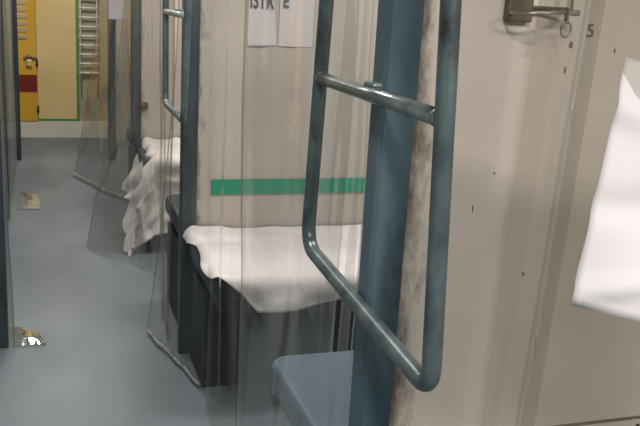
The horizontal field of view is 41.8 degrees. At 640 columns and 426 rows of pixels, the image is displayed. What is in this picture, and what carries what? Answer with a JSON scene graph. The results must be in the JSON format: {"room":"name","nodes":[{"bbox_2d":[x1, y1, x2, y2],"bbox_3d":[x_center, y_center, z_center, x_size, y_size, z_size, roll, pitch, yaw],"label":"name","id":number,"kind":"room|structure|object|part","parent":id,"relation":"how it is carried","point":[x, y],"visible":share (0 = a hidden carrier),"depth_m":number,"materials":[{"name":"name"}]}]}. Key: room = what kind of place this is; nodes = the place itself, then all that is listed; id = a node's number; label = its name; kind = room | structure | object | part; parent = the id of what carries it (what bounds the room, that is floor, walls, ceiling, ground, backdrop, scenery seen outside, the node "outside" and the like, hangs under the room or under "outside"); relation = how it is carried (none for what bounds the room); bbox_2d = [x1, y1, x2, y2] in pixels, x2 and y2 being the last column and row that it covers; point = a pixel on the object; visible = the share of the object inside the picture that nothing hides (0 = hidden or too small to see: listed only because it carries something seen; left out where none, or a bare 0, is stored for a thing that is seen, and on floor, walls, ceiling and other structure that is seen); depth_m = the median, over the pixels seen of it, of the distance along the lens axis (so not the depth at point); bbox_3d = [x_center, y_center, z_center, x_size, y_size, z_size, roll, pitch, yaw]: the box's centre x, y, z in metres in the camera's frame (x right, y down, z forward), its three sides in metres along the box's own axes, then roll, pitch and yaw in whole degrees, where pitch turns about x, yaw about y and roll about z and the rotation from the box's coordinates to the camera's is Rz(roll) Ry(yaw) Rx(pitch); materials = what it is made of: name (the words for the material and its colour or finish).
{"room":"sleeper train carriage","nodes":[
{"label":"sleeper train carriage","id":0,"kind":"room"},
{"bbox_2d":[2,0,129,160],"bbox_3d":[-1.462,-1.568,6.871,3.500,2.300,0.061,-1,15,-18],"label":"wall","id":1,"kind":"structure","parent":0,"point":[122,27],"depth_m":6.83,"materials":[{"name":"beige paint"}]},
{"bbox_2d":[12,0,21,159],"bbox_3d":[-2.401,-1.548,6.582,0.034,2.300,0.055,-1,15,-18],"label":"trim","id":2,"kind":"structure","parent":1,"relation":"attached to","point":[14,2],"depth_m":6.68,"materials":[{"name":"paint"}]},
{"bbox_2d":[107,0,115,160],"bbox_3d":[-1.692,-1.560,6.788,0.060,2.300,0.050,-1,15,-18],"label":"trim","id":3,"kind":"structure","parent":1,"relation":"attached to","point":[110,22],"depth_m":6.90,"materials":[{"name":"paint"}]},
{"bbox_2d":[35,0,107,120],"bbox_3d":[-1.821,-1.865,7.964,3.600,2.300,0.115,-1,15,-18],"label":"wall","id":4,"kind":"structure","parent":0,"point":[55,19],"depth_m":7.86,"materials":[{"name":"yellow paint"}]},
{"bbox_2d":[17,0,38,120],"bbox_3d":[-2.894,-1.774,7.553,0.643,1.895,0.068,-1,15,-18],"label":"door","id":5,"kind":"structure","parent":4,"relation":"in","point":[26,21],"depth_m":7.71,"materials":[{"name":"yellow metal"}]},
{"bbox_3d":[-2.431,-1.920,7.694,0.347,2.130,0.015,-1,15,-18],"label":"yellow panel","id":6,"kind":"part","parent":4,"relation":"part of","materials":[{"name":"yellow paint"}]},
{"bbox_2d":[39,119,79,120],"bbox_3d":[-2.478,-0.885,7.957,0.370,0.023,0.019,-1,15,-18],"label":"trim","id":7,"kind":"structure","parent":4,"relation":"attached to","point":[39,119],"depth_m":7.95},
{"bbox_2d":[21,121,107,137],"bbox_3d":[-1.863,-0.813,8.174,3.500,0.155,0.029,-1,15,-18],"label":"baseboard","id":8,"kind":"structure","parent":4,"relation":"attached to","point":[48,129],"depth_m":7.98,"materials":[{"name":"grey paint"}]},
{"bbox_2d":[75,0,79,118],"bbox_3d":[-2.253,-1.927,7.747,0.023,2.122,0.021,-1,15,-18],"label":"trim","id":9,"kind":"structure","parent":4,"relation":"attached to","point":[76,1],"depth_m":7.86,"materials":[{"name":"green paint"}]},
{"bbox_2d":[79,0,98,93],"bbox_3d":[-2.149,-1.898,7.772,0.180,1.580,0.053,-1,15,-18],"label":"ladder","id":10,"kind":"object","parent":4,"relation":"in","point":[80,7],"visible":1,"depth_m":7.83,"materials":[{"name":"white metal"}]},
{"bbox_2d":[0,137,291,425],"bbox_3d":[-0.303,0.590,3.432,3.500,0.060,10.600,-1,15,-18],"label":"floor","id":11,"kind":"structure","parent":0,"point":[98,364],"depth_m":3.65,"materials":[{"name":"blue plastic"}]},
{"bbox_2d":[72,172,129,201],"bbox_3d":[-1.524,-1.251,5.806,0.344,2.197,1.857,-2,15,-22],"label":"curtain","id":12,"kind":"object","parent":11,"relation":"on","point":[98,186],"visible":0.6,"depth_m":5.99,"materials":[{"name":"clear plastic"}]},
{"bbox_2d":[108,0,129,19],"bbox_3d":[-1.268,-1.344,5.290,0.140,0.240,0.010,2,14,-5],"label":"paper notice","id":13,"kind":"object","parent":12,"relation":"attached to","point":[117,9],"visible":0.96,"depth_m":5.31,"materials":[{"name":"white paper"}]},
{"bbox_2d":[86,246,168,338],"bbox_3d":[-0.918,-0.754,3.983,0.305,2.197,1.831,-2,15,-21],"label":"curtain","id":14,"kind":"object","parent":11,"relation":"on","point":[86,246],"visible":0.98,"depth_m":4.05,"materials":[{"name":"clear plastic"}]},
{"bbox_2d":[126,127,129,174],"bbox_3d":[-0.319,-0.296,5.781,1.950,0.500,0.625,-1,15,-18],"label":"lower berth","id":15,"kind":"object","parent":11,"relation":"on","point":[127,128],"visible":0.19,"depth_m":5.64,"materials":[{"name":"metal"}]},
{"bbox_2d":[126,127,129,142],"bbox_3d":[-0.307,-0.501,5.729,1.950,0.075,0.625,-1,15,-18],"label":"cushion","id":16,"kind":"object","parent":15,"relation":"on","point":[128,128],"depth_m":5.57,"materials":[{"name":"grey fabric"}]},
{"bbox_3d":[-1.220,-0.208,5.487,0.020,0.375,0.565,-1,15,-18],"label":"panel","id":17,"kind":"part","parent":15,"relation":"part of","materials":[{"name":"metal"}]},
{"bbox_2d":[136,144,167,236],"bbox_3d":[-0.121,-0.132,5.179,1.950,0.500,0.565,-1,15,-18],"label":"lower berth","id":18,"kind":"object","parent":11,"relation":"on","point":[140,151],"visible":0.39,"depth_m":4.84,"materials":[{"name":"metal"}]},
{"bbox_2d":[136,144,150,166],"bbox_3d":[-0.109,-0.337,5.127,1.950,0.075,0.565,-1,15,-18],"label":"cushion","id":19,"kind":"object","parent":18,"relation":"on","point":[141,152],"depth_m":4.82,"materials":[{"name":"grey fabric"}]},
{"bbox_2d":[121,137,179,255],"bbox_3d":[-0.234,-0.106,5.083,1.944,0.618,0.711,-1,15,-18],"label":"sheet","id":20,"kind":"object","parent":18,"relation":"on","point":[147,187],"visible":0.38,"depth_m":4.58,"materials":[{"name":"white fabric"}]},
{"bbox_2d":[165,194,178,321],"bbox_3d":[0.289,0.208,3.933,1.950,0.500,0.625,-1,15,-18],"label":"lower berth","id":21,"kind":"object","parent":11,"relation":"on","point":[171,201],"visible":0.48,"depth_m":3.73,"materials":[{"name":"metal"}]},
{"bbox_3d":[0.210,0.200,4.201,1.935,0.375,0.020,-1,15,-18],"label":"under panel","id":22,"kind":"part","parent":21,"relation":"part of","materials":[{"name":"metal"}]},
{"bbox_2d":[165,194,178,233],"bbox_3d":[0.301,0.002,3.880,1.950,0.075,0.625,-1,15,-18],"label":"cushion","id":23,"kind":"object","parent":21,"relation":"on","point":[171,201],"depth_m":3.67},
{"bbox_3d":[-0.613,0.295,3.638,0.020,0.375,0.565,-1,15,-18],"label":"panel","id":24,"kind":"part","parent":21,"relation":"part of","materials":[{"name":"metal"}]},
{"bbox_2d":[145,328,200,385],"bbox_3d":[-0.373,-0.386,2.653,0.112,2.196,1.398,-3,15,-22],"label":"curtain","id":25,"kind":"object","parent":11,"relation":"on","point":[178,361],"visible":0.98,"depth_m":3.28,"materials":[{"name":"clear plastic"}]},
{"bbox_2d":[189,243,355,387],"bbox_3d":[0.487,0.372,3.330,1.950,0.500,0.565,-1,15,-18],"label":"lower berth","id":26,"kind":"object","parent":11,"relation":"on","point":[231,343],"visible":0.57,"depth_m":3.10,"materials":[{"name":"metal"}]},
{"bbox_3d":[-0.462,0.420,3.179,0.020,0.375,0.275,-1,15,-18],"label":"panel","id":27,"kind":"part","parent":26,"relation":"part of","materials":[{"name":"metal"}]},
{"bbox_2d":[189,243,245,300],"bbox_3d":[0.498,0.166,3.278,1.950,0.075,0.565,-1,15,-18],"label":"cushion","id":28,"kind":"object","parent":26,"relation":"on","point":[220,290],"depth_m":2.75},
{"bbox_3d":[0.509,0.226,3.298,1.920,0.051,0.525,-1,15,-18],"label":"frame","id":29,"kind":"part","parent":26,"relation":"part of","materials":[{"name":"fabric"}]},
{"bbox_2d":[183,224,362,312],"bbox_3d":[0.476,0.168,3.235,1.919,0.141,0.623,-1,15,-18],"label":"sheet","id":30,"kind":"object","parent":26,"relation":"on","point":[270,266],"visible":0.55,"depth_m":2.87,"materials":[{"name":"white fabric"}]},
{"bbox_3d":[0.494,0.435,3.336,1.935,0.375,0.020,-1,15,-18],"label":"under panel","id":31,"kind":"part","parent":26,"relation":"part of","materials":[{"name":"metal"}]},
{"bbox_2d":[271,350,353,425],"bbox_3d":[0.885,0.676,2.111,1.953,0.555,0.660,-1,15,-18],"label":"lower berth","id":32,"kind":"object","parent":11,"relation":"on","point":[314,389],"visible":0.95,"depth_m":1.91,"materials":[{"name":"blue vinyl upholstery"},{"name":"dark steel"}]},
{"bbox_2d":[141,0,181,141],"bbox_3d":[-0.143,-1.081,5.251,2.005,2.300,0.040,-1,15,-18],"label":"wall","id":33,"kind":"structure","parent":0,"point":[157,122],"depth_m":5.02,"materials":[{"name":"beige paint"}]},
{"bbox_2d":[130,0,141,171],"bbox_3d":[-1.088,-1.059,4.948,0.060,2.300,0.050,-1,15,-18],"label":"trim","id":34,"kind":"structure","parent":33,"relation":"attached to","point":[135,5],"depth_m":4.99,"materials":[{"name":"paint"}]},
{"bbox_2d":[138,102,147,109],"bbox_3d":[-1.061,-0.643,5.026,0.060,0.040,0.039,-1,15,-18],"label":"berth latch","id":35,"kind":"object","parent":33,"relation":"attached to","point":[141,105],"visible":1,"depth_m":5.02,"materials":[{"name":"brown metal"}]},
{"bbox_3d":[-1.061,-0.643,5.026,0.040,0.040,0.039,-1,15,-18],"label":"knob","id":36,"kind":"part","parent":35,"relation":"part of","materials":[{"name":"brown metal"}]},
{"bbox_2d":[196,0,377,227],"bbox_3d":[0.464,-0.578,3.403,2.005,2.300,0.040,-1,15,-18],"label":"wall","id":37,"kind":"structure","parent":0,"point":[254,110],"depth_m":3.23,"materials":[{"name":"beige paint"}]},
{"bbox_2d":[162,0,191,122],"bbox_3d":[-0.467,-0.863,3.003,0.113,1.040,0.722,-1,15,-18],"label":"ladder","id":38,"kind":"object","parent":37,"relation":"attached to","point":[186,13],"visible":1,"depth_m":2.95,"materials":[{"name":"grey metal"}]},
{"bbox_2d":[177,0,200,353],"bbox_3d":[-0.481,-0.555,3.099,0.060,2.300,0.050,-1,15,-18],"label":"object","id":39,"kind":"structure","parent":37,"relation":"attached to","point":[189,129],"depth_m":3.18,"materials":[{"name":"paint"}]},
{"bbox_2d":[247,0,275,46],"bbox_3d":[-0.208,-0.765,3.105,0.118,0.295,0.010,-1,15,-18],"label":"paper notice","id":40,"kind":"object","parent":37,"relation":"attached to","point":[261,32],"visible":1,"depth_m":3.12,"materials":[{"name":"white paper"}]},
{"bbox_2d":[211,178,365,194],"bbox_3d":[0.490,-0.122,3.511,1.910,0.058,0.008,-1,15,-18],"label":"trim","id":41,"kind":"structure","parent":37,"relation":"attached to","point":[326,185],"depth_m":3.30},
{"bbox_2d":[278,0,314,46],"bbox_3d":[-0.085,-0.771,3.141,0.134,0.290,0.011,-1,15,-18],"label":"paper notice","id":42,"kind":"object","parent":37,"relation":"attached to","point":[296,18],"visible":1,"depth_m":3.16,"materials":[{"name":"paper"}]},
{"bbox_2d":[389,0,639,425],"bbox_3d":[1.066,-0.079,1.572,2.005,2.300,0.041,-1,15,-18],"label":"wall","id":43,"kind":"structure","parent":0,"point":[536,107],"depth_m":1.33,"materials":[{"name":"beige paint"}]},
{"bbox_2d":[302,0,461,391],"bbox_3d":[0.127,-0.352,1.180,0.113,1.069,0.559,-1,15,-18],"label":"ladder","id":44,"kind":"object","parent":43,"relation":"attached to","point":[425,377],"visible":1,"depth_m":1.04,"materials":[{"name":"metal"}]},
{"bbox_2d":[348,0,424,425],"bbox_3d":[0.101,-0.056,1.263,0.053,2.300,0.050,-1,15,-18],"label":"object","id":45,"kind":"structure","parent":43,"relation":"attached to","point":[399,27],"depth_m":1.25,"materials":[{"name":"blue paint"}]},
{"bbox_2d":[503,0,580,37],"bbox_3d":[0.331,-0.380,1.190,0.112,0.252,0.071,-1,15,-18],"label":"holder","id":46,"kind":"object","parent":43,"relation":"attached to","point":[514,10],"visible":1,"depth_m":1.22,"materials":[{"name":"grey metal"}]},
{"bbox_3d":[0.297,-0.395,1.205,0.042,0.234,0.015,-1,15,-18],"label":"plate","id":47,"kind":"part","parent":46,"relation":"part of","materials":[{"name":"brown metal"}]},
{"bbox_2d":[587,24,593,36],"bbox_3d":[0.414,-0.279,1.280,0.011,0.019,0.001,-1,15,-18],"label":"berth number","id":48,"kind":"object","parent":43,"relation":"attached to","point":[590,25],"visible":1,"depth_m":1.28,"materials":[{"name":"grey metal"}]},
{"bbox_2d":[553,415,639,425],"bbox_3d":[1.167,0.354,1.702,1.752,0.004,0.005,-1,15,-18],"label":"trim","id":49,"kind":"structure","parent":43,"relation":"attached to","point":[631,417],"depth_m":1.48,"materials":[{"name":"grey metal"}]},
{"bbox_3d":[-0.172,-1.689,2.854,3.500,0.050,10.600,-1,15,-18],"label":"ceiling","id":50,"kind":"structure","parent":0,"visible":0},
{"bbox_3d":[0.458,0.045,1.111,0.490,2.182,0.426,-1,15,-18],"label":"curtain","id":51,"kind":"object","parent":50,"relation":"hanging from","visible":0},
{"bbox_2d":[570,57,639,321],"bbox_3d":[0.426,-0.013,0.983,0.257,0.323,0.086,3,14,-3],"label":"paper notice","id":52,"kind":"object","parent":51,"relation":"attached to","point":[607,281],"visible":1,"depth_m":0.97,"materials":[{"name":"white paper"}]},
{"bbox_3d":[-1.587,-0.575,2.929,0.800,2.300,0.035,-1,15,-18],"label":"wall","id":53,"kind":"structure","parent":0,"visible":0},
{"bbox_2d":[0,115,8,347],"bbox_3d":[-1.194,-0.585,3.055,0.034,2.300,0.055,-1,15,-18],"label":"trim","id":54,"kind":"structure","parent":53,"relation":"attached to","point":[4,327],"depth_m":3.24,"materials":[{"name":"paint"}]},
{"bbox_2d":[10,325,45,346],"bbox_3d":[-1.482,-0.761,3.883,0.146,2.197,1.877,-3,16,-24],"label":"litter","id":55,"kind":"object","parent":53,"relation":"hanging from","point":[20,336],"visible":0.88,"depth_m":3.40,"materials":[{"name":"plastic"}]},
{"bbox_3d":[-2.208,-1.063,4.712,0.735,2.300,0.035,-1,15,-18],"label":"wall","id":56,"kind":"structure","parent":0,"visible":0},
{"bbox_2d":[0,0,9,220],"bbox_3d":[-1.845,-1.072,4.829,0.034,2.300,0.055,-1,15,-18],"label":"trim","id":57,"kind":"structure","parent":56,"relation":"attached to","point":[3,112],"depth_m":4.95,"materials":[{"name":"paint"}]},
{"bbox_2d":[17,192,40,209],"bbox_3d":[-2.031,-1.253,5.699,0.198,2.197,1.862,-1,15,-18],"label":"litter","id":58,"kind":"object","parent":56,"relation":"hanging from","point":[25,198],"visible":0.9,"depth_m":5.56,"materials":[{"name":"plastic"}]}
]}

